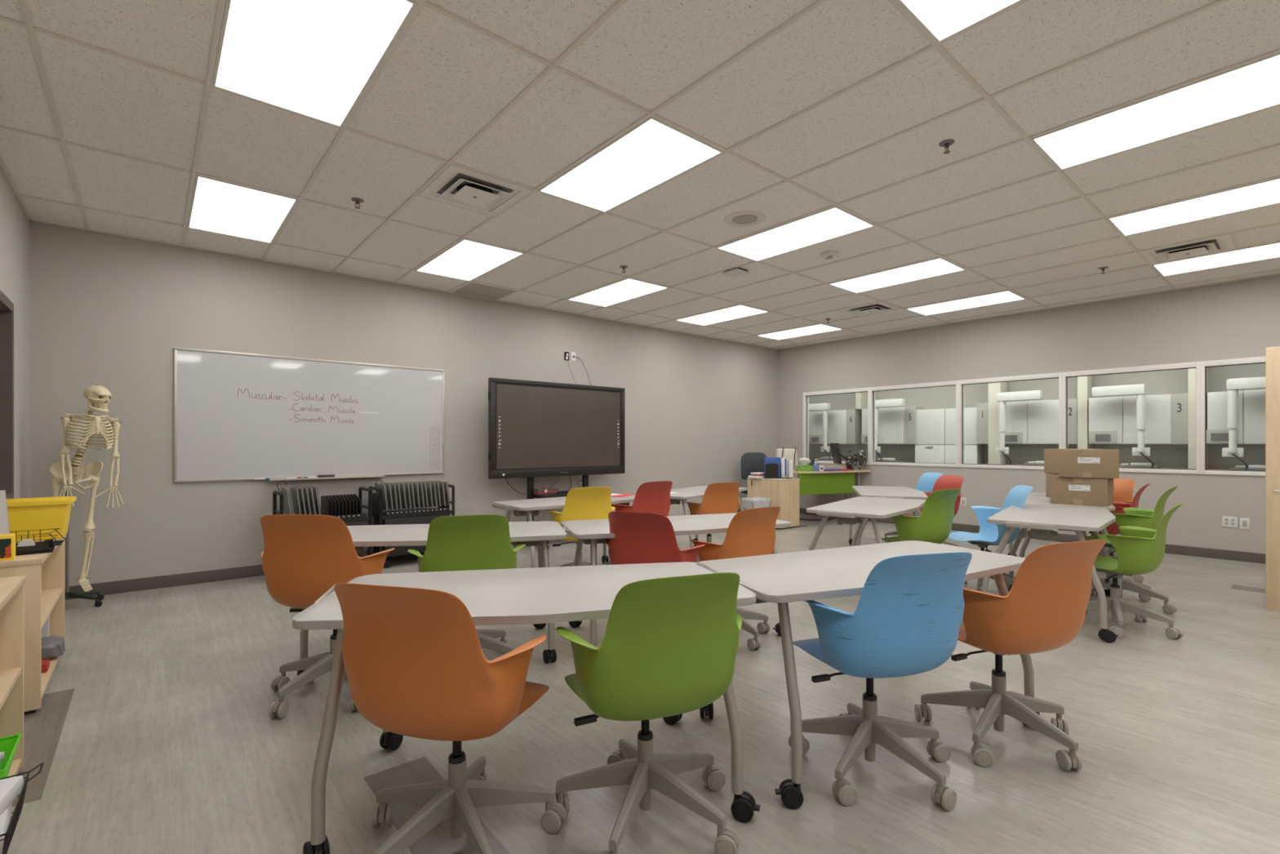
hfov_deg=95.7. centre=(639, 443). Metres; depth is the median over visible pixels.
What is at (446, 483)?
laptop
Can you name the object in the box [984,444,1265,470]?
countertop
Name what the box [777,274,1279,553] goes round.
wall
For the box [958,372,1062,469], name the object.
window
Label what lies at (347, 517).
tray
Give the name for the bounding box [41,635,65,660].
plastic package
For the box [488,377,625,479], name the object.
television
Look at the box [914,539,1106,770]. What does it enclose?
swivel chair
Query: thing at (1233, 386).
articulated arm
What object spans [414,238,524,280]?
recessed light
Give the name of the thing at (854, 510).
table
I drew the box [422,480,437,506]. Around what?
laptop
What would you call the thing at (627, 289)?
recessed light
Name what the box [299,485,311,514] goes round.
laptop
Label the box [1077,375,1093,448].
column
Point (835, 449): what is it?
computer monitor
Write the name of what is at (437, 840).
floor plate
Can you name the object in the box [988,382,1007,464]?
column
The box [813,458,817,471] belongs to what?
sanitizer bottle
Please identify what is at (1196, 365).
window
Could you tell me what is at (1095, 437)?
dispenser
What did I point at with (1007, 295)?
recessed light
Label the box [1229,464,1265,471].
tray
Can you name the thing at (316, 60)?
recessed light
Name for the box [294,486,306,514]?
laptop
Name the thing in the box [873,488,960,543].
swivel chair
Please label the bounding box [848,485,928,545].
table
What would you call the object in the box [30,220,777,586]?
wall
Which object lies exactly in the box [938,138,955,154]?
sprinkler
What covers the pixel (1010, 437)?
dispenser
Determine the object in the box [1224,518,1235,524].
socket
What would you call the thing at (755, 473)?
magazine
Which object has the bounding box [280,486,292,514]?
laptop
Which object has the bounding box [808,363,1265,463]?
wall
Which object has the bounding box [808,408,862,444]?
upper cabinet
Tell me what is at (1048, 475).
cardboard box
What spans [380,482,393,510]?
laptop
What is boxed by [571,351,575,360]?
wall plate
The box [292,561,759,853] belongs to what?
table
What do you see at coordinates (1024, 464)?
tray
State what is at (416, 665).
swivel chair
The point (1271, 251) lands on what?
recessed light
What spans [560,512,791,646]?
table
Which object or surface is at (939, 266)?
recessed light
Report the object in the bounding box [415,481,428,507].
laptop
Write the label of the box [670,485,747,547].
table
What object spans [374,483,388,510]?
laptop
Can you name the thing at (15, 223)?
wall
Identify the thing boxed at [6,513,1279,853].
floor
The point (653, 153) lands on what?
recessed light
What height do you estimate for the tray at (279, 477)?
0.018 m
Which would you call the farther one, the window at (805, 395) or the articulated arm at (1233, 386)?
the window at (805, 395)
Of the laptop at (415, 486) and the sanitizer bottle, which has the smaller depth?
the laptop at (415, 486)
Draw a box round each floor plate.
[12,688,75,806]
[364,755,510,853]
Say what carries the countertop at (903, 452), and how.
on the floor
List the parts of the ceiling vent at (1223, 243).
plate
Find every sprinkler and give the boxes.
[351,197,364,208]
[619,265,627,272]
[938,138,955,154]
[1097,266,1108,274]
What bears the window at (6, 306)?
in the wall at (15, 223)
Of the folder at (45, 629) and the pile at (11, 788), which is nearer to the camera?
the pile at (11, 788)
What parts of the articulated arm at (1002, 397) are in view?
horizontal arm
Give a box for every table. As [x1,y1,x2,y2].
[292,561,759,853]
[297,520,566,675]
[492,493,635,568]
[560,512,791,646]
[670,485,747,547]
[696,540,1039,808]
[806,496,925,550]
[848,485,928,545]
[982,503,1118,642]
[1007,492,1116,579]
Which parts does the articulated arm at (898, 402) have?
horizontal arm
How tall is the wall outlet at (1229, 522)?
0.116 m
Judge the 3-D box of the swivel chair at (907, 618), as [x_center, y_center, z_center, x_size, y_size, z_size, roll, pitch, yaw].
[0.913,0.815,2.255,0.656,0.899,0.667,0,0,-15]
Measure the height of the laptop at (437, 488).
0.262 m
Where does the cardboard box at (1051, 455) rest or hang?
on the cardboard box at (1048, 475)
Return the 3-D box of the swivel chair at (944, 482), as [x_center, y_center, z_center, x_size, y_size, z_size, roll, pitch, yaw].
[3.315,0.815,6.626,0.658,0.899,0.625,0,0,-13]
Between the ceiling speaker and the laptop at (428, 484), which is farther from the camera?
the laptop at (428, 484)
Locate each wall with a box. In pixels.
[0,165,30,498]
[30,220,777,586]
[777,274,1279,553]
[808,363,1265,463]
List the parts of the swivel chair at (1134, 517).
seat plate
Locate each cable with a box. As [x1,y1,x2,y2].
[799,516,838,520]
[1140,453,1153,467]
[1231,453,1248,470]
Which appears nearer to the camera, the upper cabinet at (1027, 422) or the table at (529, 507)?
the table at (529, 507)
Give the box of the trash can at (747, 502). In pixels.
[741,497,770,510]
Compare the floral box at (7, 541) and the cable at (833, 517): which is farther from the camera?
the cable at (833, 517)
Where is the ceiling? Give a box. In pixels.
[0,0,1279,348]
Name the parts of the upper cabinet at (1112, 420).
door, door, number panel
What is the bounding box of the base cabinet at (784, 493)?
[746,477,808,528]
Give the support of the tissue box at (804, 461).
on the desk at (811, 482)
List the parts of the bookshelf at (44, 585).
panel, shelf, shelf, panel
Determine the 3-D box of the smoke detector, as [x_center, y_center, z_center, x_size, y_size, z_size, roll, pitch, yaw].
[1.770,-1.748,5.397,0.170,0.050,0.170,0,0,-40]
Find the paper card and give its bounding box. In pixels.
[0,489,9,534]
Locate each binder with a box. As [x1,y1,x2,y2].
[764,457,781,477]
[781,457,787,477]
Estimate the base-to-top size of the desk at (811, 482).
0.835 m
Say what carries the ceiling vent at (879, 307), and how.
in the ceiling
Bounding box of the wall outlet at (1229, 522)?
[1222,515,1237,527]
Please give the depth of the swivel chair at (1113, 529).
5.33 m
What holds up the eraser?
on the whiteboard
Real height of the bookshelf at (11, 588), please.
0.755 m
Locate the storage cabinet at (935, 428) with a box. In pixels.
[915,406,983,463]
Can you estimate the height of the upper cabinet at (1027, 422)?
0.720 m
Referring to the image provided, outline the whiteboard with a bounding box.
[173,346,444,482]
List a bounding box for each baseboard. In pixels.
[64,510,740,599]
[799,507,1265,564]
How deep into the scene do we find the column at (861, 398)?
11.98 m
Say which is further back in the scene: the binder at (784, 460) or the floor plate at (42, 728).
the binder at (784, 460)
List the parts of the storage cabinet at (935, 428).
door, door, door, door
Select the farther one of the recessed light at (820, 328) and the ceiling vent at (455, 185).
the recessed light at (820, 328)
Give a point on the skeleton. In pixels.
(63, 471)
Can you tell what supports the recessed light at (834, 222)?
in the ceiling
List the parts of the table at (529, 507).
leg, leg, leg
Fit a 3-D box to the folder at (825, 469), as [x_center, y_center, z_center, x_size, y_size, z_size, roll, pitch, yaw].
[3.022,0.412,9.214,0.340,0.035,0.232,0,0,-30]
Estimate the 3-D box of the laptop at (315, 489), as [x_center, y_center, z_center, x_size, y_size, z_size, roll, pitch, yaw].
[-3.141,0.545,5.596,0.046,0.261,0.330,0,0,-40]
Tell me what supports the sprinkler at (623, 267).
attached to the ceiling
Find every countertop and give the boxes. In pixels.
[809,444,915,462]
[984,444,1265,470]
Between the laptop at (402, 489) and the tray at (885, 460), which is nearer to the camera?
the laptop at (402, 489)
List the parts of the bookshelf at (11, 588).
shelf, shelf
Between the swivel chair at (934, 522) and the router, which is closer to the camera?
the swivel chair at (934, 522)
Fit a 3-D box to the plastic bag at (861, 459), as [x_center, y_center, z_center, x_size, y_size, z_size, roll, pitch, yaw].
[3.603,0.261,9.447,0.197,0.335,0.155,0,0,-40]
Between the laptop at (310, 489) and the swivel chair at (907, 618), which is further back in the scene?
the laptop at (310, 489)
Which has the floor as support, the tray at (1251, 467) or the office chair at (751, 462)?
the office chair at (751, 462)
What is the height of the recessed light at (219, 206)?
0.010 m
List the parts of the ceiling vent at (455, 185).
plate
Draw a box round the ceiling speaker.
[724,210,766,226]
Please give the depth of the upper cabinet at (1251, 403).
7.77 m
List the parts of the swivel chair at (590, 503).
height lever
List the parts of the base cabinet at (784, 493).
door, panel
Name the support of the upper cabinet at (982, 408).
attached to the wall at (1169, 381)
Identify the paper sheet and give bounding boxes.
[611,493,634,497]
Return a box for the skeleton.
[49,384,124,591]
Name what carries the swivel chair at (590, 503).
on the floor
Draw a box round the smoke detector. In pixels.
[820,250,839,258]
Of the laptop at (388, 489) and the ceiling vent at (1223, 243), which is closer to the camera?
the ceiling vent at (1223, 243)
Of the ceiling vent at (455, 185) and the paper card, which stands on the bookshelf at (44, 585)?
the paper card
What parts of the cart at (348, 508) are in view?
handle frame, handle frame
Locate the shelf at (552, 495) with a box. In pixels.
[532,493,567,497]
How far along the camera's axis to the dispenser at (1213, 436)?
7.93 m
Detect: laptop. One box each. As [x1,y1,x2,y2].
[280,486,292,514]
[289,486,302,514]
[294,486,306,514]
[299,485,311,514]
[303,485,316,514]
[308,485,321,515]
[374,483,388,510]
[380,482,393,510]
[384,482,398,509]
[388,482,402,509]
[393,482,407,508]
[398,481,412,508]
[401,481,415,508]
[406,481,420,507]
[410,481,425,507]
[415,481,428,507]
[419,480,433,506]
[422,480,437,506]
[426,480,441,506]
[431,480,446,506]
[436,480,450,506]
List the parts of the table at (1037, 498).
leg, leg, leg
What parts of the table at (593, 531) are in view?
leg, leg, leg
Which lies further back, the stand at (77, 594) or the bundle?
the bundle
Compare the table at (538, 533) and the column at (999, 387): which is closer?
the table at (538, 533)
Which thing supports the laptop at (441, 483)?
in the cart at (418, 516)
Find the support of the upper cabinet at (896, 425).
attached to the wall at (1169, 381)
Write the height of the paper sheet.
0.003 m
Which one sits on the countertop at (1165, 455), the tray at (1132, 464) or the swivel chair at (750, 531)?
the tray at (1132, 464)
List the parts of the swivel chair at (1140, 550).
height lever, seat plate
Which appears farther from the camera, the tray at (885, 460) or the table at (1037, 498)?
the tray at (885, 460)
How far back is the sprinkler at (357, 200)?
4.20 m
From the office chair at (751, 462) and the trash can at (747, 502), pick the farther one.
the office chair at (751, 462)
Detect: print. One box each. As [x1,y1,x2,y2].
[0,537,11,558]
[1079,457,1099,462]
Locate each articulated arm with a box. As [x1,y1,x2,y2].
[808,403,830,452]
[875,398,905,452]
[995,390,1042,453]
[1092,383,1150,455]
[1222,376,1265,457]
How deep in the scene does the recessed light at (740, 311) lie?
7.96 m
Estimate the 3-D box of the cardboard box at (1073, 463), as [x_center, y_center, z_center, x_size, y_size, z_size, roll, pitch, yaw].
[3.924,0.170,5.068,0.405,0.240,0.324,0,0,41]
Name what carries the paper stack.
on the base cabinet at (784, 493)
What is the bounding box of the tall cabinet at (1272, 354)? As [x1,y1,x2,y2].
[1265,346,1279,611]
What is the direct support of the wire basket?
on the bookshelf at (11, 588)
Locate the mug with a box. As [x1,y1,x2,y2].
[818,465,825,471]
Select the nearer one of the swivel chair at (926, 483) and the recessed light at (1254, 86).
the recessed light at (1254, 86)
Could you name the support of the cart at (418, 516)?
on the floor
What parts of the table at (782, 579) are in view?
leg, leg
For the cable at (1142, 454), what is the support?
hanging from the articulated arm at (1140, 390)
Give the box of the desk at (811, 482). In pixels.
[793,468,871,516]
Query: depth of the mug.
9.04 m
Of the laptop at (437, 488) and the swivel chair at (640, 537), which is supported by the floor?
the swivel chair at (640, 537)
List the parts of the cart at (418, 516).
handle frame, handle frame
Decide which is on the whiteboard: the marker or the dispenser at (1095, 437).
the marker
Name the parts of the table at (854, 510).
leg, leg, leg, leg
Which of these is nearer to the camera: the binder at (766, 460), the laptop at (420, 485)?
the laptop at (420, 485)
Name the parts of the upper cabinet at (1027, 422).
door, door, number panel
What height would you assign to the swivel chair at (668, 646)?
0.891 m
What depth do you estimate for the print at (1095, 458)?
4.95 m
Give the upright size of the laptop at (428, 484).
0.262 m
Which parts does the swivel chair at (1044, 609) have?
height lever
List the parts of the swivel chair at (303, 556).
height lever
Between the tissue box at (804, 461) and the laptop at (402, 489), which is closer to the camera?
the laptop at (402, 489)
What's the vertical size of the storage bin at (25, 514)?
0.222 m
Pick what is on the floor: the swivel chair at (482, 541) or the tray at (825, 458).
the swivel chair at (482, 541)
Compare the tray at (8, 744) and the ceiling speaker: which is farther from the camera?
the ceiling speaker
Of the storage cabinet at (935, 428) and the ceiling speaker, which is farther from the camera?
the storage cabinet at (935, 428)
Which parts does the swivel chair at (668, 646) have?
height lever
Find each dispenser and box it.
[15,537,54,555]
[808,435,822,443]
[861,434,867,443]
[1004,431,1022,443]
[1088,431,1116,443]
[1206,429,1238,443]
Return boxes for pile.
[0,751,4,762]
[0,775,23,853]
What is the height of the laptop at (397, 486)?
0.262 m
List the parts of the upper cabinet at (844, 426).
door, door, door, number panel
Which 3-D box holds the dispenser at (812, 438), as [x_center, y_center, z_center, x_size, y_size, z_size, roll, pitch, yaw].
[3.852,-0.100,12.748,0.015,0.190,0.340,0,0,-40]
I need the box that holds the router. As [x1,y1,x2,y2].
[721,267,749,277]
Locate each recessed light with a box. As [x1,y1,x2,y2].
[186,174,297,243]
[211,0,417,128]
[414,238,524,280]
[537,116,724,212]
[567,277,668,306]
[675,304,768,325]
[715,206,875,261]
[757,324,842,339]
[828,257,965,293]
[895,0,1023,44]
[905,290,1025,315]
[1030,53,1279,170]
[1106,177,1279,235]
[1151,242,1279,276]
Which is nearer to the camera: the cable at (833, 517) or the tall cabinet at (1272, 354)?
the tall cabinet at (1272, 354)
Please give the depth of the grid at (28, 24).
3.73 m
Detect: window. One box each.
[0,290,13,498]
[802,386,870,464]
[869,380,958,466]
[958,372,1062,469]
[1062,361,1199,474]
[1200,356,1265,475]
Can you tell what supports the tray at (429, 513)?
on the cart at (418, 516)
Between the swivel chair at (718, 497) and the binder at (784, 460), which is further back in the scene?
the binder at (784, 460)
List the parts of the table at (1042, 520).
leg, leg, leg, leg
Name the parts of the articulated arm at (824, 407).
horizontal arm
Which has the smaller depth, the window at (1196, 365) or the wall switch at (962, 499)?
the window at (1196, 365)
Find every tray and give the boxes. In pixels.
[0,733,22,778]
[9,528,66,546]
[268,475,384,480]
[333,513,368,522]
[372,506,452,519]
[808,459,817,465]
[817,456,833,460]
[817,457,833,460]
[875,457,901,462]
[875,459,901,462]
[1022,460,1044,465]
[1022,462,1044,465]
[1119,462,1159,468]
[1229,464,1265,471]
[1229,466,1265,471]
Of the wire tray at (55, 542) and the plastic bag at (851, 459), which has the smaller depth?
the wire tray at (55, 542)
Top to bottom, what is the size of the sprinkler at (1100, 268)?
0.059 m
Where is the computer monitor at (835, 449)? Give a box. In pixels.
[830,443,853,469]
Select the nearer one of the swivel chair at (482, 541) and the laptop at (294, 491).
the swivel chair at (482, 541)
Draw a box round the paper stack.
[748,475,764,478]
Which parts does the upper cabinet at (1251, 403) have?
door, door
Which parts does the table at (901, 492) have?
leg, leg, leg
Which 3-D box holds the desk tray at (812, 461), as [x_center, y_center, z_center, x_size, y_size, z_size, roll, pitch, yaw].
[2.681,0.370,9.222,0.211,0.224,0.200,0,0,0]
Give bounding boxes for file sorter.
[763,463,792,478]
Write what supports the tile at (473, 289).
in the ceiling
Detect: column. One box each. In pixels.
[855,391,867,409]
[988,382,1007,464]
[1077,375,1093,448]
[1187,367,1208,468]
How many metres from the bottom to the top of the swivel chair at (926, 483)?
0.899 m
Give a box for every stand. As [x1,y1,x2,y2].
[64,490,104,606]
[527,475,588,548]
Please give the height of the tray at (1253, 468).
0.035 m
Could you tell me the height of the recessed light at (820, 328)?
0.010 m
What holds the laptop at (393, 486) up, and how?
in the cart at (418, 516)
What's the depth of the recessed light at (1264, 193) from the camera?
4.33 m
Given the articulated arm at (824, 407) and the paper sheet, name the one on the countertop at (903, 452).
the articulated arm at (824, 407)
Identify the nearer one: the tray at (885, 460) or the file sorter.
the file sorter
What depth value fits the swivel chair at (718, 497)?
5.99 m
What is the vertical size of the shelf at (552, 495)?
0.045 m
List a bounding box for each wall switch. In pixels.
[960,497,965,505]
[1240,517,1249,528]
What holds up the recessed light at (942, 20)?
in the ceiling
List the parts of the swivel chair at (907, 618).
height lever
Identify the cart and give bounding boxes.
[272,486,372,557]
[368,484,454,568]
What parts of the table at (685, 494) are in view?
leg, leg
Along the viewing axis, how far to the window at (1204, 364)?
6.45 m
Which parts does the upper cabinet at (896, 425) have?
door, number panel, door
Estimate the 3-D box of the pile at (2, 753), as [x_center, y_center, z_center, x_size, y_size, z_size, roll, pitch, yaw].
[-2.272,1.133,1.916,0.220,0.115,0.204,0,0,-40]
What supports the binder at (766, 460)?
in the file sorter
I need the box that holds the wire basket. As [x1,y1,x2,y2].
[0,762,44,853]
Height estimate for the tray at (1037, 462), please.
0.075 m
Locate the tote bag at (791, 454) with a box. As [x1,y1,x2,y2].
[775,447,797,470]
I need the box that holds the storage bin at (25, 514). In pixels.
[6,496,76,542]
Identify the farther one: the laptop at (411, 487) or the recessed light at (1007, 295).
the recessed light at (1007, 295)
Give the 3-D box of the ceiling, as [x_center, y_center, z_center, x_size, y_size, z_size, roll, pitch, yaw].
[2.683,-1.828,5.482,13.220,0.110,11.300,0,0,-40]
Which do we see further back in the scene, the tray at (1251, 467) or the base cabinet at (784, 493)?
the base cabinet at (784, 493)
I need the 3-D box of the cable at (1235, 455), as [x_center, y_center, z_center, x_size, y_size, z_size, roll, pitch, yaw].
[7.875,0.239,7.606,0.028,0.219,0.147,0,0,-40]
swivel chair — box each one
[260,514,394,718]
[333,582,567,853]
[407,514,525,653]
[546,486,615,566]
[551,572,742,853]
[605,511,705,564]
[606,480,672,564]
[685,482,739,555]
[689,506,780,650]
[787,551,972,810]
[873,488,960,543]
[884,472,942,542]
[900,475,964,546]
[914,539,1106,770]
[948,484,1032,591]
[1077,484,1178,613]
[1085,502,1183,639]
[1088,483,1150,582]
[1091,478,1135,554]
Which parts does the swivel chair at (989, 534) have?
seat plate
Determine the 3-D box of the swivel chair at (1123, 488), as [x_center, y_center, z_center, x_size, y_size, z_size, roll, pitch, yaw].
[4.744,0.815,6.059,0.655,0.899,0.638,0,0,-10]
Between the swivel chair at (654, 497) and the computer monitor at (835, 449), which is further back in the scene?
the computer monitor at (835, 449)
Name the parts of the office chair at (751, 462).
backrest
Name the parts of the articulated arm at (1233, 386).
horizontal arm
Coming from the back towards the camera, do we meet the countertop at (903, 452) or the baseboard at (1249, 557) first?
the countertop at (903, 452)
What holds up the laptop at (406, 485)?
in the cart at (418, 516)
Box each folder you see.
[41,617,48,637]
[817,468,842,471]
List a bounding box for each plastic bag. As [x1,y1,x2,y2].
[844,449,857,470]
[856,449,866,470]
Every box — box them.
[0,533,15,560]
[533,487,558,494]
[564,351,568,360]
[795,457,813,471]
[1044,448,1102,473]
[1045,472,1057,497]
[1050,475,1113,506]
[1057,448,1119,478]
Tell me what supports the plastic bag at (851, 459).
on the desk at (811, 482)
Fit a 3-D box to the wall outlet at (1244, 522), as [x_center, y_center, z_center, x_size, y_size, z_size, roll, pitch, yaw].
[6.493,0.857,6.221,0.009,0.116,0.072,0,0,-40]
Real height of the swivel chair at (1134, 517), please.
0.949 m
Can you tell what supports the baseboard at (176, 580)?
attached to the wall at (111, 312)
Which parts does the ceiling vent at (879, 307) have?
plate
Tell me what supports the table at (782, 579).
on the floor
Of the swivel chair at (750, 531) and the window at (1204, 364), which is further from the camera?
the window at (1204, 364)
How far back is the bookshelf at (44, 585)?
2.72 m
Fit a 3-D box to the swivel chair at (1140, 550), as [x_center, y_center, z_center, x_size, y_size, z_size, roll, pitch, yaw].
[3.300,0.825,3.993,0.653,0.879,0.653,0,0,-43]
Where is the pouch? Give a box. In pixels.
[41,659,49,672]
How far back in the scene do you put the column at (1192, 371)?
8.14 m
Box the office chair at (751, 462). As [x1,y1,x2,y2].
[740,452,766,493]
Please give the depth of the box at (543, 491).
7.06 m
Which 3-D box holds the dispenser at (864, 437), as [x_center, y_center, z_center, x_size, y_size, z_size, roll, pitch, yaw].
[4.666,-0.100,11.787,0.015,0.190,0.340,0,0,-40]
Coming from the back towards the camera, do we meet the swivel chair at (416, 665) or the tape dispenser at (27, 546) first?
the tape dispenser at (27, 546)
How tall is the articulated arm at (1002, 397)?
1.035 m
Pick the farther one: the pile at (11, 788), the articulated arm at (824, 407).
the articulated arm at (824, 407)
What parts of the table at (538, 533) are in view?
leg, leg, leg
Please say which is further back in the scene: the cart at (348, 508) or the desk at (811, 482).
the desk at (811, 482)
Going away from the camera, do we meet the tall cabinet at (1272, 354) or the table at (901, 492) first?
the tall cabinet at (1272, 354)
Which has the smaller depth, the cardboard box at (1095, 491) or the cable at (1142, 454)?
the cardboard box at (1095, 491)
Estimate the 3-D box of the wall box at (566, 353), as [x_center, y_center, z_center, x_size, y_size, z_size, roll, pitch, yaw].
[-0.986,-1.180,7.803,0.070,0.110,0.016,0,0,-40]
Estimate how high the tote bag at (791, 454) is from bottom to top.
0.372 m
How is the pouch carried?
on the bookshelf at (44, 585)
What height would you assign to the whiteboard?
1.212 m
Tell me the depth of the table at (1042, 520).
4.09 m
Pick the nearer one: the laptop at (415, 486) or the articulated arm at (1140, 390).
the laptop at (415, 486)
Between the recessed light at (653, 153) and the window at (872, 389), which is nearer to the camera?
the recessed light at (653, 153)
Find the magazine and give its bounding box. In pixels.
[750,471,764,474]
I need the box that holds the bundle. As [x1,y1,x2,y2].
[787,460,793,477]
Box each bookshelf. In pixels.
[0,534,66,714]
[0,575,26,777]
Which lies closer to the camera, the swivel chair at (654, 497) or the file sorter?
the swivel chair at (654, 497)
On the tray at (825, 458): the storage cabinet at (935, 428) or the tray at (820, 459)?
the tray at (820, 459)
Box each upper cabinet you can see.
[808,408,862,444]
[861,406,923,444]
[977,402,988,444]
[1004,398,1077,444]
[1088,392,1187,444]
[1206,389,1265,444]
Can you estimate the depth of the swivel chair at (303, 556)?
2.71 m
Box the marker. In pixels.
[254,477,270,479]
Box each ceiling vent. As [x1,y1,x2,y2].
[417,164,533,216]
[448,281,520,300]
[839,302,902,316]
[1139,234,1236,264]
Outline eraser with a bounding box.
[317,474,334,477]
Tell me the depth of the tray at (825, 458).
12.40 m
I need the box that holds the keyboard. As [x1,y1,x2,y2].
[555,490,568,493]
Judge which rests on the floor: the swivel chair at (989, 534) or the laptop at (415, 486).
the swivel chair at (989, 534)
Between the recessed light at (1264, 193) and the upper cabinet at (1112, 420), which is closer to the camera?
the recessed light at (1264, 193)
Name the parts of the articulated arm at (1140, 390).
horizontal arm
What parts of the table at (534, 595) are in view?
leg, leg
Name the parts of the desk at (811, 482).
leg, modesty panel, leg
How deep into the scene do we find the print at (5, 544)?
2.68 m

